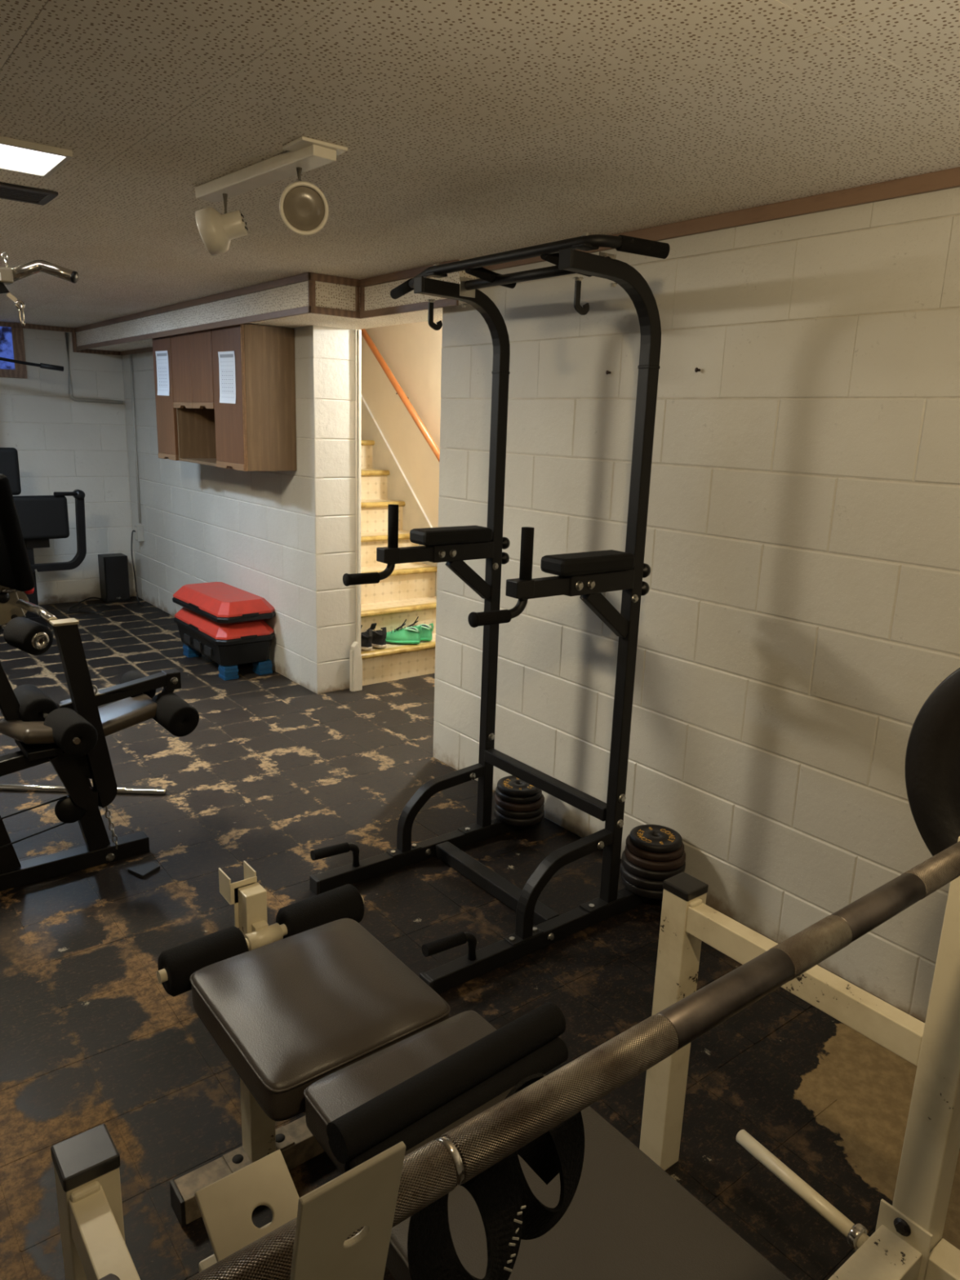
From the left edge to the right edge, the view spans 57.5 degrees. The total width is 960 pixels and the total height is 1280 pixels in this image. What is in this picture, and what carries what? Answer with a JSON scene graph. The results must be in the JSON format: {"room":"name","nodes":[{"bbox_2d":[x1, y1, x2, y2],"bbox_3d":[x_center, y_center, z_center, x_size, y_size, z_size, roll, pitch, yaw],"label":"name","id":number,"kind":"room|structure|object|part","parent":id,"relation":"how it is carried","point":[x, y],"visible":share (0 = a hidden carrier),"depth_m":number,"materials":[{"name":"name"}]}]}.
{"room":"gym","nodes":[
{"label":"gym","id":0,"kind":"room"},
{"bbox_2d":[0,326,136,604],"bbox_3d":[-4.773,-1.118,5.736,5.250,2.108,0.151,-9,17,-37],"label":"wall","id":1,"kind":"structure","parent":0,"point":[62,443],"depth_m":6.85,"materials":[{"name":"white paint"}]},
{"bbox_2d":[0,326,26,378],"bbox_3d":[-3.654,-2.077,6.260,0.724,0.354,0.024,-9,17,-37],"label":"window","id":2,"kind":"structure","parent":1,"relation":"in","point":[11,339],"depth_m":6.42,"materials":[{"name":"brown wood"}]},
{"bbox_3d":[-3.662,-2.104,6.252,0.585,0.299,0.006,-9,17,-37],"label":"pane","id":3,"kind":"part","parent":2,"relation":"part of","materials":[{"name":"blue glass"}]},
{"bbox_2d":[0,321,74,332],"bbox_3d":[-4.882,-2.078,5.278,4.560,0.033,0.014,-9,17,-37],"label":"trim","id":4,"kind":"structure","parent":1,"relation":"attached to","point":[2,323],"depth_m":6.49,"materials":[{"name":"brown wood"}]},
{"bbox_2d":[64,332,123,404],"bbox_3d":[-2.993,-2.100,6.785,0.399,0.509,0.028,-9,17,-37],"label":"pipe","id":5,"kind":"object","parent":1,"relation":"attached to","point":[70,393],"visible":1,"depth_m":6.75,"materials":[{"name":"white metal"}]},
{"bbox_2d":[71,332,120,355],"bbox_3d":[-2.966,-2.288,6.766,0.348,0.143,0.012,-9,17,-37],"label":"trim","id":6,"kind":"structure","parent":1,"relation":"attached to","point":[73,334],"depth_m":6.75,"materials":[{"name":"brown wood"}]},
{"bbox_2d":[74,272,310,332],"bbox_3d":[-1.902,-1.955,5.194,0.010,0.031,3.830,-9,17,-37],"label":"trim","id":7,"kind":"structure","parent":1,"relation":"attached to","point":[304,277],"depth_m":4.61,"materials":[{"name":"brown wood"}]},
{"bbox_2d":[75,305,311,351],"bbox_3d":[-1.907,-1.825,5.226,0.010,0.030,3.830,-9,17,-37],"label":"trim","id":8,"kind":"structure","parent":1,"relation":"attached to","point":[300,310],"depth_m":4.63,"materials":[{"name":"brown wood"}]},
{"bbox_2d":[355,329,356,641],"bbox_3d":[-1.851,-2.371,6.021,0.015,4.600,3.940,-9,17,-37],"label":"wall","id":9,"kind":"structure","parent":0,"point":[356,330],"depth_m":4.79,"materials":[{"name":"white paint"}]},
{"bbox_2d":[361,319,442,527],"bbox_3d":[-0.787,-2.362,6.133,0.120,4.600,5.320,-9,17,-37],"label":"wall","id":10,"kind":"structure","parent":0,"point":[412,352],"depth_m":5.77,"materials":[{"name":"white paint"}]},
{"bbox_2d":[359,328,439,461],"bbox_3d":[-0.716,-1.998,5.942,0.085,1.942,2.277,-9,17,-37],"label":"handrail","id":11,"kind":"object","parent":10,"relation":"attached to","point":[404,398],"visible":0.46,"depth_m":5.70,"materials":[{"name":"orange wood"}]},
{"bbox_2d":[0,0,959,351],"bbox_3d":[-1.878,-1.133,1.860,5.350,0.266,9.600,-9,17,-37],"label":"ceiling","id":12,"kind":"structure","parent":0,"point":[468,129],"depth_m":1.81,"materials":[{"name":"white paint"}]},
{"bbox_2d":[0,182,57,205],"bbox_3d":[-1.444,-1.270,2.435,0.462,0.008,0.180,-9,17,-37],"label":"ceiling vent","id":13,"kind":"object","parent":12,"relation":"in","point":[7,191],"visible":1,"depth_m":2.52,"materials":[{"name":"grey metal"}]},
{"bbox_2d":[0,136,72,177],"bbox_3d":[-1.183,-1.176,2.107,0.314,0.014,0.260,-9,17,-37],"label":"recessed light","id":14,"kind":"object","parent":12,"relation":"in","point":[19,156],"visible":1,"depth_m":2.13,"materials":[{"name":"white plastic"}]},
{"bbox_2d":[0,143,63,174],"bbox_3d":[-1.183,-1.175,2.107,0.290,0.004,0.236,-9,17,-37],"label":"diffuser","id":15,"kind":"object","parent":14,"relation":"attached to","point":[24,158],"depth_m":2.14,"materials":[{"name":"white plastic"}]},
{"bbox_2d":[195,136,347,256],"bbox_3d":[-0.568,-1.083,2.194,0.143,0.193,0.628,-12,19,-44],"label":"track light","id":16,"kind":"object","parent":12,"relation":"attached to","point":[304,209],"visible":1,"depth_m":2.08,"materials":[{"name":"white metal"}]},
{"bbox_3d":[-0.681,-1.137,2.328,0.014,0.102,0.057,1,14,-3],"label":"stem","id":17,"kind":"part","parent":16,"relation":"part of","materials":[{"name":"silver metal"}]},
{"bbox_3d":[-0.422,-1.065,2.067,0.014,0.099,0.045,-5,15,-26],"label":"stem","id":18,"kind":"part","parent":16,"relation":"part of","materials":[{"name":"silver metal"}]},
{"bbox_3d":[-0.377,-1.125,2.002,0.115,0.008,0.100,-9,17,-37],"label":"canopy plate","id":19,"kind":"part","parent":16,"relation":"part of","materials":[{"name":"white metal"}]},
{"bbox_2d":[0,595,959,1279],"bbox_3d":[-1.830,0.833,2.899,6.200,0.120,10.300,-9,17,-37],"label":"floor","id":20,"kind":"structure","parent":0,"point":[273,771],"depth_m":2.46,"materials":[{"name":"black tile"}]},
{"bbox_2d":[0,356,86,631],"bbox_3d":[-3.200,-1.030,5.930,0.944,1.950,0.224,-9,17,-37],"label":"machine","id":21,"kind":"object","parent":20,"relation":"on","point":[42,518],"visible":0.77,"depth_m":6.05,"materials":[{"name":"metal"}]},
{"bbox_3d":[-2.970,-0.752,6.142,0.385,0.526,0.058,-9,17,-37],"label":"press arm","id":22,"kind":"part","parent":21,"relation":"part of","materials":[{"name":"metal"}]},
{"bbox_2d":[67,596,111,613],"bbox_3d":[-3.038,-0.282,6.876,0.293,0.053,0.469,1,14,-6],"label":"cable","id":23,"kind":"object","parent":20,"relation":"on","point":[109,606],"visible":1,"depth_m":6.79,"materials":[{"name":"black rubber"}]},
{"bbox_2d":[0,252,199,891],"bbox_3d":[-1.688,-0.154,2.603,1.504,1.943,0.650,-9,17,-37],"label":"home gym","id":24,"kind":"object","parent":20,"relation":"on","point":[70,734],"visible":1,"depth_m":2.84,"materials":[{"name":"black metal"}]},
{"bbox_3d":[-1.523,0.124,2.819,0.193,0.492,0.092,-9,17,-37],"label":"swing arm","id":25,"kind":"part","parent":24,"relation":"part of","materials":[{"name":"black metal"}]},
{"bbox_3d":[-1.558,0.502,2.738,0.172,0.514,0.050,-9,17,-37],"label":"post","id":26,"kind":"part","parent":24,"relation":"part of","materials":[{"name":"black metal"}]},
{"bbox_3d":[-1.670,-0.137,3.002,0.222,0.225,0.006,-9,17,-37],"label":"cam plate","id":27,"kind":"part","parent":24,"relation":"part of","materials":[{"name":"metal"}]},
{"bbox_3d":[-1.586,-0.359,2.854,0.300,0.380,0.060,12,26,36],"label":"backrest","id":28,"kind":"part","parent":24,"relation":"part of","materials":[{"name":"black leather"}]},
{"bbox_3d":[-1.592,-0.123,3.032,0.027,0.088,0.007,1,14,-2],"label":"pin cord","id":29,"kind":"part","parent":24,"relation":"part of","materials":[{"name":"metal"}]},
{"bbox_3d":[-1.566,-0.178,3.036,0.034,0.042,0.042,-9,17,-37],"label":"pin knob","id":30,"kind":"part","parent":24,"relation":"part of","materials":[{"name":"red plastic"}]},
{"bbox_3d":[-1.233,-1.035,2.464,0.188,0.069,0.058,-2,15,-17],"label":"lat handle","id":31,"kind":"part","parent":24,"relation":"part of","materials":[{"name":"silver metal"}]},
{"bbox_3d":[-1.148,-1.028,2.479,0.017,0.033,0.033,2,14,0],"label":"handle","id":32,"kind":"part","parent":24,"relation":"part of","materials":[{"name":"black plastic"}]},
{"bbox_3d":[-1.291,0.249,2.812,0.195,0.635,0.050,-9,17,-37],"label":"swing arm","id":33,"kind":"part","parent":24,"relation":"part of","materials":[{"name":"black metal"}]},
{"bbox_2d":[0,783,166,795],"bbox_3d":[-1.752,0.601,3.543,0.951,0.025,0.025,2,14,-1],"label":"bar","id":34,"kind":"object","parent":24,"relation":"attached to","point":[2,787],"visible":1,"depth_m":3.54,"materials":[{"name":"silver metal"}]},
{"bbox_3d":[-1.330,0.527,2.929,0.143,0.390,0.050,-9,17,-37],"label":"leg","id":35,"kind":"part","parent":24,"relation":"part of","materials":[{"name":"black metal"}]},
{"bbox_3d":[-1.254,0.634,2.977,0.035,0.176,0.019,-9,17,-37],"label":"chain","id":36,"kind":"part","parent":24,"relation":"part of","materials":[{"name":"metal"}]},
{"bbox_3d":[-1.068,0.137,3.028,0.050,0.060,0.052,-9,17,-37],"label":"lever","id":37,"kind":"part","parent":24,"relation":"part of","materials":[{"name":"black metal"}]},
{"bbox_2d":[97,553,129,603],"bbox_3d":[-2.976,-0.504,7.120,0.185,0.375,0.178,-9,17,-37],"label":"speaker","id":38,"kind":"object","parent":20,"relation":"on","point":[113,567],"visible":0.96,"depth_m":7.06},
{"bbox_2d":[128,862,159,878],"bbox_3d":[-1.131,0.774,2.958,0.076,0.011,0.081,10,16,29],"label":"pad","id":39,"kind":"object","parent":20,"relation":"on","point":[142,871],"visible":1,"depth_m":2.94,"materials":[{"name":"grey rubber"}]},
{"bbox_2d":[182,643,201,657],"bbox_3d":[-1.844,0.060,5.605,0.086,0.080,0.096,-9,17,-37],"label":"block","id":40,"kind":"object","parent":20,"relation":"on","point":[188,651],"visible":0.56,"depth_m":5.57,"materials":[{"name":"blue plastic"}]},
{"bbox_2d":[217,664,239,680],"bbox_3d":[-1.482,0.184,5.155,0.086,0.080,0.096,-9,17,-37],"label":"block","id":41,"kind":"object","parent":20,"relation":"on","point":[226,673],"visible":0.93,"depth_m":5.12,"materials":[{"name":"blue plastic"}]},
{"bbox_2d":[173,607,275,666],"bbox_3d":[-1.588,-0.053,5.411,0.369,0.241,0.784,-9,17,-37],"label":"step platform","id":42,"kind":"object","parent":41,"relation":"on","point":[244,642],"visible":0.81,"depth_m":5.16,"materials":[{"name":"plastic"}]},
{"bbox_2d":[172,582,275,623],"bbox_3d":[-1.578,-0.241,5.367,0.369,0.116,0.784,-9,18,-38],"label":"step platform","id":43,"kind":"object","parent":42,"relation":"on","point":[220,602],"visible":1,"depth_m":5.17,"materials":[{"name":"red plastic"}]},
{"bbox_2d":[252,658,272,675],"bbox_3d":[-1.313,0.158,5.285,0.086,0.080,0.096,-9,17,-37],"label":"block","id":44,"kind":"object","parent":20,"relation":"on","point":[260,668],"visible":0.86,"depth_m":5.25,"materials":[{"name":"blue plastic"}]},
{"bbox_2d":[349,640,362,691],"bbox_3d":[-0.705,0.149,4.976,0.064,0.287,0.042,-9,17,-37],"label":"post","id":45,"kind":"object","parent":20,"relation":"on","point":[355,656],"visible":1,"depth_m":4.96,"materials":[{"name":"white paint"}]},
{"bbox_2d":[360,395,437,685],"bbox_3d":[-1.075,-1.332,5.928,0.831,2.680,2.510,-9,17,-37],"label":"staircase","id":46,"kind":"structure","parent":20,"relation":"on","point":[409,593],"depth_m":5.65,"materials":[{"name":"beige wood"}]},
{"bbox_2d":[360,624,372,650],"bbox_3d":[-0.733,-0.029,5.167,0.279,0.133,0.103,15,19,42],"label":"shoe","id":47,"kind":"object","parent":46,"relation":"on","point":[366,637],"visible":0.29,"depth_m":5.08,"materials":[{"name":"black fabric"}]},
{"bbox_2d":[365,622,386,648],"bbox_3d":[-0.654,-0.042,5.230,0.103,0.133,0.279,-11,19,-43],"label":"shoe","id":48,"kind":"object","parent":46,"relation":"on","point":[379,637],"visible":0.51,"depth_m":5.15,"materials":[{"name":"black fabric"}]},
{"bbox_2d":[385,618,422,644],"bbox_3d":[-0.490,-0.061,5.297,0.279,0.150,0.103,4,14,9],"label":"shoe","id":49,"kind":"object","parent":46,"relation":"on","point":[409,635],"visible":0.77,"depth_m":5.27,"materials":[{"name":"green fabric"}]},
{"bbox_2d":[404,616,433,640],"bbox_3d":[-0.421,-0.081,5.386,0.279,0.150,0.103,6,14,15],"label":"shoe","id":50,"kind":"object","parent":46,"relation":"on","point":[426,634],"visible":0.41,"depth_m":5.35,"materials":[{"name":"green fabric"}]},
{"bbox_2d":[309,232,670,994],"bbox_3d":[-0.051,-0.164,2.820,0.978,1.971,1.248,-9,17,-37],"label":"tower","id":51,"kind":"object","parent":20,"relation":"on","point":[588,575],"visible":0.98,"depth_m":2.65,"materials":[{"name":"black metal"}]},
{"bbox_3d":[-0.441,0.716,2.908,0.092,0.092,0.025,-9,17,-37],"label":"push handle","id":52,"kind":"part","parent":51,"relation":"part of","materials":[{"name":"black metal"}]},
{"bbox_3d":[-0.289,-0.269,2.760,0.060,0.044,0.048,-9,17,-37],"label":"arm","id":53,"kind":"part","parent":51,"relation":"part of"},
{"bbox_3d":[-0.132,-0.288,2.881,0.419,0.046,0.038,-9,17,-37],"label":"dip arm","id":54,"kind":"part","parent":51,"relation":"part of"},
{"bbox_3d":[-0.048,0.850,2.420,0.092,0.092,0.025,-9,17,-37],"label":"push handle","id":55,"kind":"part","parent":51,"relation":"part of","materials":[{"name":"black metal"}]},
{"bbox_3d":[0.078,-0.285,3.051,0.036,0.043,0.044,-9,17,-37],"label":"knob","id":56,"kind":"part","parent":51,"relation":"part of","materials":[{"name":"black plastic"}]},
{"bbox_3d":[0.080,-0.336,3.039,0.036,0.043,0.044,-9,17,-37],"label":"knob","id":57,"kind":"part","parent":51,"relation":"part of","materials":[{"name":"black plastic"}]},
{"bbox_2d":[493,807,544,826],"bbox_3d":[0.150,0.659,3.348,0.192,0.030,0.192,-6,16,-28],"label":"weight plate","id":58,"kind":"object","parent":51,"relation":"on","point":[506,820],"visible":0.38,"depth_m":3.27,"materials":[{"name":"black metal"}]},
{"bbox_2d":[494,801,544,818],"bbox_3d":[0.150,0.631,3.341,0.188,0.028,0.188,12,17,35],"label":"weight plate","id":59,"kind":"object","parent":58,"relation":"on","point":[518,815],"visible":0.32,"depth_m":3.26,"materials":[{"name":"black metal"}]},
{"bbox_2d":[494,793,544,812],"bbox_3d":[0.150,0.604,3.332,0.190,0.028,0.190,-6,16,-28],"label":"weight plate","id":60,"kind":"object","parent":59,"relation":"on","point":[521,807],"visible":0.39,"depth_m":3.26,"materials":[{"name":"black metal"}]},
{"bbox_2d":[495,786,542,803],"bbox_3d":[0.147,0.577,3.328,0.176,0.026,0.176,12,17,35],"label":"weight plate","id":61,"kind":"object","parent":60,"relation":"on","point":[502,796],"visible":0.36,"depth_m":3.26,"materials":[{"name":"black metal"}]},
{"bbox_2d":[497,775,540,796],"bbox_3d":[0.148,0.553,3.318,0.166,0.024,0.166,-5,16,-28],"label":"weight plate","id":62,"kind":"object","parent":61,"relation":"on","point":[511,785],"visible":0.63,"depth_m":3.28,"materials":[{"name":"black metal"}]},
{"bbox_3d":[0.104,-0.135,2.272,0.060,0.044,0.048,-9,17,-37],"label":"arm","id":63,"kind":"part","parent":51,"relation":"part of"},
{"bbox_3d":[0.261,-0.154,2.393,0.419,0.046,0.038,-9,17,-37],"label":"dip arm","id":64,"kind":"part","parent":51,"relation":"part of"},
{"bbox_2d":[621,875,663,899],"bbox_3d":[0.570,0.788,2.880,0.208,0.032,0.208,-4,15,-22],"label":"weight plate","id":65,"kind":"object","parent":51,"relation":"on","point":[651,894],"visible":0.15,"depth_m":2.79,"materials":[{"name":"black metal"}]},
{"bbox_2d":[620,862,663,890],"bbox_3d":[0.563,0.758,2.869,0.204,0.032,0.204,13,17,37],"label":"weight plate","id":66,"kind":"object","parent":65,"relation":"on","point":[649,884],"visible":0.23,"depth_m":2.78,"materials":[{"name":"black metal"}]},
{"bbox_2d":[621,850,685,879],"bbox_3d":[0.568,0.726,2.869,0.206,0.030,0.206,11,17,33],"label":"weight plate","id":67,"kind":"object","parent":66,"relation":"on","point":[630,867],"visible":0.35,"depth_m":2.78,"materials":[{"name":"black metal"}]},
{"bbox_2d":[624,845,685,871],"bbox_3d":[0.572,0.697,2.858,0.196,0.030,0.196,-5,16,-27],"label":"weight plate","id":68,"kind":"object","parent":67,"relation":"on","point":[673,864],"visible":0.38,"depth_m":2.78,"materials":[{"name":"black metal"}]},
{"bbox_2d":[625,834,684,861],"bbox_3d":[0.570,0.669,2.855,0.188,0.026,0.188,-4,15,-22],"label":"weight plate","id":69,"kind":"object","parent":68,"relation":"on","point":[639,852],"visible":0.38,"depth_m":2.78,"materials":[{"name":"black metal"}]},
{"bbox_2d":[629,824,682,853],"bbox_3d":[0.571,0.645,2.844,0.168,0.026,0.168,-7,17,-33],"label":"weight plate","id":70,"kind":"object","parent":69,"relation":"on","point":[656,838],"visible":1,"depth_m":2.82,"materials":[{"name":"black metal"}]},
{"bbox_3d":[0.471,-0.151,2.563,0.036,0.043,0.044,-9,17,-37],"label":"knob","id":71,"kind":"part","parent":51,"relation":"part of","materials":[{"name":"black plastic"}]},
{"bbox_3d":[0.473,-0.202,2.551,0.036,0.043,0.044,-9,17,-37],"label":"knob","id":72,"kind":"part","parent":51,"relation":"part of","materials":[{"name":"black plastic"}]},
{"bbox_2d":[50,835,959,1279],"bbox_3d":[0.090,0.662,1.235,1.168,1.138,1.986,-9,17,-37],"label":"weight bench","id":73,"kind":"object","parent":20,"relation":"on","point":[313,1015],"visible":0.98,"depth_m":1.38,"materials":[{"name":"beige paint"}]},
{"bbox_3d":[-0.481,0.927,1.120,0.060,0.640,0.060,-9,17,-37],"label":"spotter post","id":74,"kind":"part","parent":73,"relation":"part of","materials":[{"name":"beige metal"}]},
{"bbox_3d":[-0.323,0.715,0.854,0.036,0.054,0.450,-9,17,-37],"label":"rail","id":75,"kind":"part","parent":73,"relation":"part of","materials":[{"name":"beige metal"}]},
{"bbox_3d":[-0.505,0.710,1.957,0.048,0.338,0.046,-9,17,-37],"label":"lever post","id":76,"kind":"part","parent":73,"relation":"part of","materials":[{"name":"beige metal"}]},
{"bbox_3d":[-0.443,0.892,1.740,0.052,0.290,0.048,-9,17,-37],"label":"leg","id":77,"kind":"part","parent":73,"relation":"part of","materials":[{"name":"beige paint"}]},
{"bbox_2d":[191,918,448,1121],"bbox_3d":[-0.311,0.696,1.676,0.365,0.082,0.390,-9,17,-37],"label":"seat cushion","id":78,"kind":"object","parent":73,"relation":"on","point":[288,1014],"depth_m":1.61,"materials":[{"name":"black leather"}]},
{"bbox_3d":[-0.075,0.338,0.469,0.060,0.153,0.034,-9,17,-37],"label":"hook plate","id":79,"kind":"part","parent":73,"relation":"part of","materials":[{"name":"beige paint"}]},
{"bbox_2d":[305,1010,496,1173],"bbox_3d":[-0.106,0.754,1.479,0.350,0.076,0.155,-9,17,-37],"label":"cushion","id":80,"kind":"object","parent":73,"relation":"on","point":[338,1093],"depth_m":1.46,"materials":[{"name":"black leather"}]},
{"bbox_2d":[98,840,959,1279],"bbox_3d":[0.308,0.305,0.850,2.104,0.076,0.076,-9,17,-37],"label":"barbell","id":81,"kind":"object","parent":73,"relation":"on","point":[433,1170],"visible":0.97,"depth_m":0.67,"materials":[{"name":"metal"}]},
{"bbox_2d":[407,1157,525,1279],"bbox_3d":[-0.009,0.412,0.610,0.096,0.115,0.044,-9,17,-37],"label":"strap","id":82,"kind":"object","parent":81,"relation":"hanging from","point":[432,1255],"visible":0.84,"depth_m":0.61,"materials":[{"name":"black fabric"}]},
{"bbox_2d":[505,1072,584,1239],"bbox_3d":[0.046,0.407,0.693,0.051,0.123,0.097,9,16,28],"label":"strap","id":83,"kind":"object","parent":81,"relation":"hanging from","point":[561,1149],"visible":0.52,"depth_m":0.70,"materials":[{"name":"black fabric"}]},
{"bbox_2d":[904,667,959,856],"bbox_3d":[0.843,0.223,1.258,0.036,0.451,0.451,-9,17,-37],"label":"plate","id":84,"kind":"object","parent":81,"relation":"attached to","point":[932,757],"visible":0.88,"depth_m":1.39,"materials":[{"name":"black metal"}]},
{"bbox_3d":[0.391,0.793,1.786,0.060,0.640,0.060,-9,17,-37],"label":"spotter post","id":85,"kind":"part","parent":73,"relation":"part of","materials":[{"name":"beige metal"}]},
{"bbox_3d":[0.548,0.581,1.520,0.036,0.054,0.450,-9,17,-37],"label":"rail","id":86,"kind":"part","parent":73,"relation":"part of","materials":[{"name":"beige metal"}]},
{"bbox_3d":[0.673,0.968,1.398,0.005,0.114,0.082,-9,17,-37],"label":"flange plate","id":87,"kind":"part","parent":73,"relation":"part of","materials":[{"name":"beige paint"}]},
{"bbox_2d":[121,186,959,1022],"bbox_3d":[0.083,-0.880,3.576,0.251,3.008,9.500,-9,17,-37],"label":"wall","id":88,"kind":"structure","parent":0,"point":[799,615],"depth_m":2.67,"materials":[{"name":"white paint"}]},
{"bbox_2d":[120,346,152,355],"bbox_3d":[-2.326,-2.084,6.268,0.011,0.030,1.618,-9,17,-37],"label":"trim","id":89,"kind":"structure","parent":88,"relation":"attached to","point":[145,349],"depth_m":6.57,"materials":[{"name":"brown wood"}]},
{"bbox_2d":[129,354,144,541],"bbox_3d":[-2.711,-1.489,6.858,0.051,1.430,0.070,-9,17,-37],"label":"conduit","id":90,"kind":"object","parent":88,"relation":"attached to","point":[139,534],"visible":1,"depth_m":6.90,"materials":[{"name":"white metal"}]},
{"bbox_3d":[-2.752,-0.853,7.000,0.002,0.095,0.050,-9,17,-37],"label":"plate","id":91,"kind":"part","parent":90,"relation":"part of","materials":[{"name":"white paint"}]},
{"bbox_2d":[131,530,143,604],"bbox_3d":[-2.752,-0.582,7.014,0.041,0.590,0.189,-9,17,-37],"label":"power cable","id":92,"kind":"object","parent":90,"relation":"attached to","point":[132,531],"visible":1,"depth_m":7.06,"materials":[{"name":"black rubber"}]},
{"bbox_2d":[152,323,297,471],"bbox_3d":[-1.522,-1.403,5.111,0.302,0.736,1.355,-9,17,-37],"label":"upper cabinet","id":93,"kind":"object","parent":88,"relation":"attached to","point":[257,432],"visible":0.84,"depth_m":4.69,"materials":[{"name":"brown wood"}]},
{"bbox_2d":[155,350,169,395],"bbox_3d":[-1.947,-1.635,5.365,0.005,0.262,0.215,-9,19,-37],"label":"chart","id":94,"kind":"object","parent":93,"relation":"attached to","point":[162,357],"visible":1,"depth_m":5.36,"materials":[{"name":"paper"}]},
{"bbox_3d":[-1.947,-1.508,5.414,0.019,0.698,0.320,-9,17,-37],"label":"door","id":95,"kind":"part","parent":93,"relation":"part of","materials":[{"name":"brown wood"}]},
{"bbox_3d":[-1.960,-1.153,5.501,0.021,0.034,0.320,-9,17,-37],"label":"finger pull","id":96,"kind":"part","parent":93,"relation":"part of","materials":[{"name":"brown wood"}]},
{"bbox_3d":[-1.742,-1.592,5.128,0.019,0.384,0.312,-9,17,-37],"label":"door","id":97,"kind":"part","parent":93,"relation":"part of","materials":[{"name":"brown wood"}]},
{"bbox_3d":[-1.750,-1.389,5.178,0.021,0.034,0.312,-9,17,-37],"label":"finger pull","id":98,"kind":"part","parent":93,"relation":"part of","materials":[{"name":"brown wood"}]},
{"bbox_3d":[-1.529,-1.055,5.201,0.272,0.016,1.323,-9,17,-37],"label":"panel","id":99,"kind":"part","parent":93,"relation":"part of","materials":[{"name":"brown wood"}]},
{"bbox_3d":[-1.547,-1.526,4.887,0.019,0.384,0.314,-9,17,-37],"label":"door","id":100,"kind":"part","parent":93,"relation":"part of","materials":[{"name":"brown wood"}]},
{"bbox_3d":[-1.555,-1.323,4.936,0.021,0.034,0.314,-9,17,-37],"label":"finger pull","id":101,"kind":"part","parent":93,"relation":"part of","materials":[{"name":"brown wood"}]},
{"bbox_2d":[217,351,235,403],"bbox_3d":[-1.334,-1.384,4.614,0.005,0.262,0.215,-9,19,-37],"label":"chart","id":102,"kind":"object","parent":93,"relation":"attached to","point":[226,359],"visible":1,"depth_m":4.61,"materials":[{"name":"paper"}]},
{"bbox_3d":[-1.334,-1.299,4.654,0.019,0.698,0.377,-9,17,-37],"label":"door","id":103,"kind":"part","parent":93,"relation":"part of","materials":[{"name":"brown wood"}]},
{"bbox_3d":[-1.347,-0.944,4.741,0.021,0.034,0.377,-9,17,-37],"label":"finger pull","id":104,"kind":"part","parent":93,"relation":"part of","materials":[{"name":"brown wood"}]},
{"bbox_3d":[-1.102,-1.264,4.608,0.280,0.736,0.016,-9,17,-37],"label":"panel","id":105,"kind":"part","parent":93,"relation":"part of","materials":[{"name":"brown wood"}]},
{"bbox_2d":[307,280,359,311],"bbox_3d":[-0.637,-1.505,3.829,0.250,0.103,0.010,-9,17,-37],"label":"trim","id":106,"kind":"structure","parent":88,"relation":"attached to","point":[311,284],"depth_m":3.77,"materials":[{"name":"brown wood"}]},
{"bbox_2d":[307,271,361,319],"bbox_3d":[-0.633,-1.506,3.832,0.260,0.164,0.010,-9,17,-37],"label":"trim","id":107,"kind":"structure","parent":88,"relation":"attached to","point":[314,277],"depth_m":3.82,"materials":[{"name":"brown wood"}]},
{"bbox_2d":[356,329,361,650],"bbox_3d":[-0.668,-0.675,4.824,0.016,1.962,0.024,-9,17,-37],"label":"trim","id":108,"kind":"structure","parent":88,"relation":"attached to","point":[358,331],"depth_m":4.76,"materials":[{"name":"white paint"}]},
{"bbox_2d":[360,259,459,318],"bbox_3d":[-0.308,-1.444,3.626,0.010,0.164,0.732,-9,17,-37],"label":"trim","id":109,"kind":"structure","parent":88,"relation":"attached to","point":[412,273],"depth_m":3.67,"materials":[{"name":"brown wood"}]},
{"bbox_2d":[482,166,959,271],"bbox_3d":[1.417,-0.948,1.599,0.014,0.040,4.680,-9,17,-37],"label":"trim","id":110,"kind":"structure","parent":88,"relation":"attached to","point":[947,179],"depth_m":2.30,"materials":[{"name":"brown wood"}]}
]}

